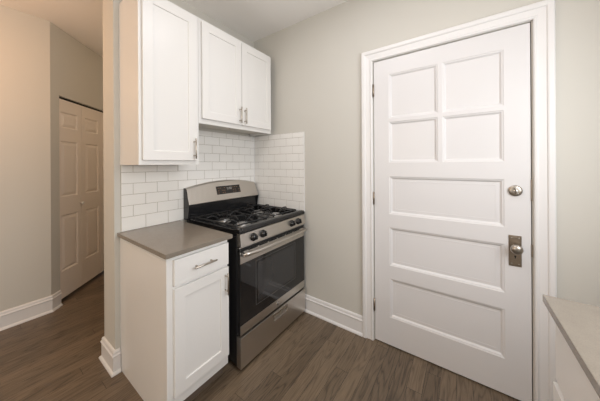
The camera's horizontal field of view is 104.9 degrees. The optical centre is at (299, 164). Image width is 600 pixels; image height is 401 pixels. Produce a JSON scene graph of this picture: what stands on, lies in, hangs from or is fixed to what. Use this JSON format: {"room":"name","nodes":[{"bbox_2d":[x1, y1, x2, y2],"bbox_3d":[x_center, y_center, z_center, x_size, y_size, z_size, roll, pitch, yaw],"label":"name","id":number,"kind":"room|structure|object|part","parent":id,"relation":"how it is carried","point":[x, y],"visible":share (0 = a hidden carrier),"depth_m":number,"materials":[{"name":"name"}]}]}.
{"room":"kitchen","nodes":[
{"label":"kitchen","id":0,"kind":"room"},
{"bbox_2d":[0,5,50,311],"bbox_3d":[-3.227,0.026,0.960,0.100,2.706,2.988,0,0,35],"label":"wall","id":1,"kind":"structure","parent":0,"point":[25,165],"depth_m":2.02,"materials":[{"name":"paint"}]},
{"bbox_2d":[0,290,62,330],"bbox_3d":[-3.142,1.303,1.017,0.091,0.150,2.971,0,0,35],"label":"baseboard","id":2,"kind":"structure","parent":1,"relation":"attached to","point":[11,317],"depth_m":2.04,"materials":[{"name":"paint"}]},
{"bbox_2d":[50,22,102,294],"bbox_3d":[-2.696,0.023,3.967,0.100,2.706,3.700,0,0,-10],"label":"wall","id":3,"kind":"structure","parent":0,"point":[76,71],"depth_m":2.29,"materials":[{"name":"paint"}]},
{"bbox_2d":[59,97,103,298],"bbox_3d":[-2.485,0.338,2.886,0.064,2.014,1.300,0,0,-10],"label":"door","id":4,"kind":"structure","parent":3,"relation":"in","point":[81,168],"depth_m":2.54,"materials":[{"name":"paint"}]},
{"bbox_2d":[0,0,347,56],"bbox_3d":[-1.644,-1.386,2.019,6.920,0.100,6.550,0,0,35],"label":"ceiling","id":5,"kind":"structure","parent":0,"point":[255,20],"depth_m":2.04,"materials":[{"name":"paint"}]},
{"bbox_2d":[103,0,253,349],"bbox_3d":[-0.912,0.013,2.134,0.209,2.706,1.370,0,0,35],"label":"wall","id":6,"kind":"structure","parent":0,"point":[111,129],"depth_m":1.55,"materials":[{"name":"paint"}]},
{"bbox_2d":[99,336,121,377],"bbox_3d":[-0.616,1.289,2.545,0.261,0.150,2.426,0,0,35],"label":"baseboard","id":7,"kind":"structure","parent":6,"relation":"attached to","point":[110,358],"depth_m":1.53,"materials":[{"name":"paint"}]},
{"bbox_2d":[119,0,198,164],"bbox_3d":[-0.948,-0.531,1.590,0.360,1.071,0.380,0,0,35],"label":"upper cabinet","id":8,"kind":"object","parent":6,"relation":"attached to","point":[158,39],"visible":1,"depth_m":1.47,"materials":[{"name":"paint"}]},
{"bbox_3d":[-0.840,-0.534,1.509,0.019,1.017,0.339,0,0,35],"label":"door","id":9,"kind":"part","parent":8,"relation":"part of","materials":[{"name":"paint"}]},
{"bbox_3d":[-0.721,-0.110,1.605,0.010,0.140,0.010,0,0,35],"label":"handle","id":10,"kind":"part","parent":8,"relation":"part of","materials":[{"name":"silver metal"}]},
{"bbox_2d":[121,130,304,231],"bbox_3d":[-0.578,0.074,1.848,0.664,0.750,1.214,0,0,35],"label":"tile backsplash","id":11,"kind":"structure","parent":6,"relation":"attached to","point":[151,195],"depth_m":2.15,"materials":[{"name":"tile"}]},
{"bbox_2d":[198,17,270,135],"bbox_3d":[-0.617,-0.684,2.062,0.360,0.768,0.772,0,0,35],"label":"upper cabinet","id":12,"kind":"object","parent":6,"relation":"attached to","point":[234,77],"visible":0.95,"depth_m":1.91,"materials":[{"name":"paint"}]},
{"bbox_3d":[-0.613,-0.690,1.834,0.019,0.708,0.364,0,0,35],"label":"door","id":13,"kind":"part","parent":12,"relation":"part of","materials":[{"name":"paint"}]},
{"bbox_3d":[-0.639,-0.322,2.079,0.268,0.003,0.738,0,0,35],"label":"underside panel","id":14,"kind":"part","parent":12,"relation":"part of","materials":[{"name":"white metal"}]},
{"bbox_3d":[-0.488,-0.416,1.940,0.010,0.135,0.010,0,0,35],"label":"handle","id":15,"kind":"part","parent":12,"relation":"part of","materials":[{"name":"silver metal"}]},
{"bbox_3d":[-0.400,-0.691,2.136,0.019,0.708,0.364,0,0,35],"label":"door","id":16,"kind":"part","parent":12,"relation":"part of","materials":[{"name":"paint"}]},
{"bbox_2d":[0,271,519,400],"bbox_3d":[-1.628,1.420,2.019,6.920,0.100,6.550,0,0,35],"label":"floor","id":17,"kind":"structure","parent":0,"point":[54,356],"depth_m":1.52,"materials":[{"name":"brown wood"}]},
{"bbox_2d":[120,238,228,400],"bbox_3d":[-0.808,0.921,1.491,0.689,0.888,0.372,0,0,35],"label":"base cabinet","id":18,"kind":"object","parent":17,"relation":"on","point":[174,312],"visible":0.93,"depth_m":1.31,"materials":[{"name":"paint"}]},
{"bbox_2d":[117,220,232,259],"bbox_3d":[-0.820,0.463,1.502,0.662,0.024,0.410,0,0,35],"label":"countertop","id":19,"kind":"structure","parent":18,"relation":"on","point":[169,240],"depth_m":1.42,"materials":[{"name":"grey stone"}]},
{"bbox_3d":[-0.556,0.564,1.330,0.019,0.136,0.336,0,0,35],"label":"drawer","id":20,"kind":"part","parent":18,"relation":"part of","materials":[{"name":"paint"}]},
{"bbox_3d":[-0.554,0.926,1.330,0.019,0.558,0.336,0,0,35],"label":"door","id":21,"kind":"part","parent":18,"relation":"part of","materials":[{"name":"paint"}]},
{"bbox_3d":[-0.526,0.563,1.304,0.010,0.010,0.136,0,0,35],"label":"handle","id":22,"kind":"part","parent":18,"relation":"part of","materials":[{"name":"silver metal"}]},
{"bbox_3d":[-0.442,0.740,1.423,0.010,0.134,0.010,0,0,35],"label":"handle","id":23,"kind":"part","parent":18,"relation":"part of","materials":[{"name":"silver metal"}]},
{"bbox_2d":[184,180,306,369],"bbox_3d":[-0.427,0.755,1.984,0.728,1.216,0.768,0,0,35],"label":"gas range","id":24,"kind":"object","parent":17,"relation":"on","point":[266,247],"visible":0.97,"depth_m":1.78,"materials":[{"name":"silver metal"}]},
{"bbox_2d":[187,205,304,235],"bbox_3d":[-0.437,0.450,1.996,0.646,0.054,0.758,0,0,35],"label":"cooktop","id":25,"kind":"object","parent":24,"relation":"in","point":[263,217],"depth_m":1.88,"materials":[{"name":"black metal"}]},
{"bbox_3d":[-0.312,0.501,1.585,0.037,0.055,0.055,0,0,35],"label":"knob","id":26,"kind":"part","parent":24,"relation":"part of","materials":[{"name":"black plastic"}]},
{"bbox_3d":[-0.259,0.501,1.661,0.037,0.055,0.055,0,0,35],"label":"knob","id":27,"kind":"part","parent":24,"relation":"part of","materials":[{"name":"black plastic"}]},
{"bbox_3d":[-0.189,0.842,1.823,0.026,0.571,0.744,0,0,35],"label":"oven door","id":28,"kind":"part","parent":24,"relation":"part of","materials":[{"name":"black paint"}]},
{"bbox_3d":[-0.190,0.604,1.823,0.034,0.103,0.744,0,0,35],"label":"steel trim","id":29,"kind":"part","parent":24,"relation":"part of","materials":[{"name":"silver metal"}]},
{"bbox_3d":[-0.185,1.236,1.820,0.042,0.202,0.754,0,0,35],"label":"storage drawer","id":30,"kind":"part","parent":24,"relation":"part of","materials":[{"name":"metal"}]},
{"bbox_3d":[-0.184,0.501,1.818,0.044,0.083,0.748,0,0,35],"label":"control panel","id":31,"kind":"part","parent":24,"relation":"part of","materials":[{"name":"metal"}]},
{"bbox_3d":[-0.177,1.094,1.816,0.010,0.066,0.744,0,0,35],"label":"steel trim","id":32,"kind":"part","parent":24,"relation":"part of","materials":[{"name":"silver metal"}]},
{"bbox_3d":[-0.176,0.858,1.814,0.003,0.405,0.744,0,0,35],"label":"door glass","id":33,"kind":"part","parent":24,"relation":"part of","materials":[{"name":"black glass"}]},
{"bbox_3d":[-0.145,0.591,1.791,0.043,0.026,0.729,0,0,35],"label":"handle","id":34,"kind":"part","parent":24,"relation":"part of","materials":[{"name":"metal"}]},
{"bbox_3d":[-0.152,1.178,1.829,0.005,0.060,0.172,0,0,35],"label":"drawer pull","id":35,"kind":"part","parent":24,"relation":"part of","materials":[{"name":"metal"}]},
{"bbox_2d":[553,323,599,400],"bbox_3d":[0.349,0.914,-0.428,0.627,0.888,2.518,0,0,35],"label":"base cabinet","id":36,"kind":"object","parent":17,"relation":"on","point":[573,384],"visible":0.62,"depth_m":0.67,"materials":[{"name":"paint"}]},
{"bbox_3d":[0.717,0.977,0.574,0.019,0.522,0.448,0,0,35],"label":"door","id":37,"kind":"part","parent":36,"relation":"part of","materials":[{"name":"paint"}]},
{"bbox_2d":[542,294,599,397],"bbox_3d":[0.360,0.457,-0.432,0.638,0.024,2.528,0,0,35],"label":"countertop","id":38,"kind":"structure","parent":36,"relation":"on","point":[578,323],"depth_m":0.62,"materials":[{"name":"grey stone"}]},
{"bbox_2d":[254,0,599,400],"bbox_3d":[0.649,0.004,1.802,2.728,2.706,0.120,0,0,35],"label":"wall","id":39,"kind":"structure","parent":0,"point":[316,60],"depth_m":1.85,"materials":[{"name":"paint"}]},
{"bbox_2d":[304,294,362,336],"bbox_3d":[0.270,1.284,1.984,0.554,0.150,0.026,0,0,35],"label":"baseboard","id":40,"kind":"structure","parent":39,"relation":"attached to","point":[343,318],"depth_m":1.96,"materials":[{"name":"paint"}]},
{"bbox_2d":[372,23,532,400],"bbox_3d":[0.924,0.279,1.527,0.882,2.134,0.111,0,0,35],"label":"door","id":41,"kind":"structure","parent":39,"relation":"in","point":[452,194],"depth_m":1.48,"materials":[{"name":"paint"}]},
{"bbox_3d":[0.938,0.229,1.547,0.579,0.212,0.002,0,0,35],"label":"raised panel","id":42,"kind":"part","parent":41,"relation":"part of","materials":[{"name":"paint"}]},
{"bbox_3d":[0.943,0.995,1.547,0.579,0.222,0.002,0,0,35],"label":"raised panel","id":43,"kind":"part","parent":41,"relation":"part of","materials":[{"name":"paint"}]},
{"bbox_3d":[0.940,0.611,1.547,0.579,0.217,0.002,0,0,35],"label":"raised panel","id":44,"kind":"part","parent":41,"relation":"part of","materials":[{"name":"paint"}]},
{"bbox_3d":[1.232,0.496,1.322,0.055,0.176,0.006,0,0,35],"label":"knob plate","id":45,"kind":"part","parent":41,"relation":"part of","materials":[{"name":"silver metal"}]},
{"bbox_3d":[1.213,0.475,1.294,0.055,0.055,0.061,0,0,35],"label":"knob","id":46,"kind":"part","parent":41,"relation":"part of","materials":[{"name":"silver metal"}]},
{"bbox_2d":[361,0,556,400],"bbox_3d":[0.923,0.238,1.523,1.055,2.234,0.024,0,0,35],"label":"door frame","id":47,"kind":"structure","parent":39,"relation":"attached to","point":[542,13],"depth_m":1.26,"materials":[{"name":"paint"}]}
]}

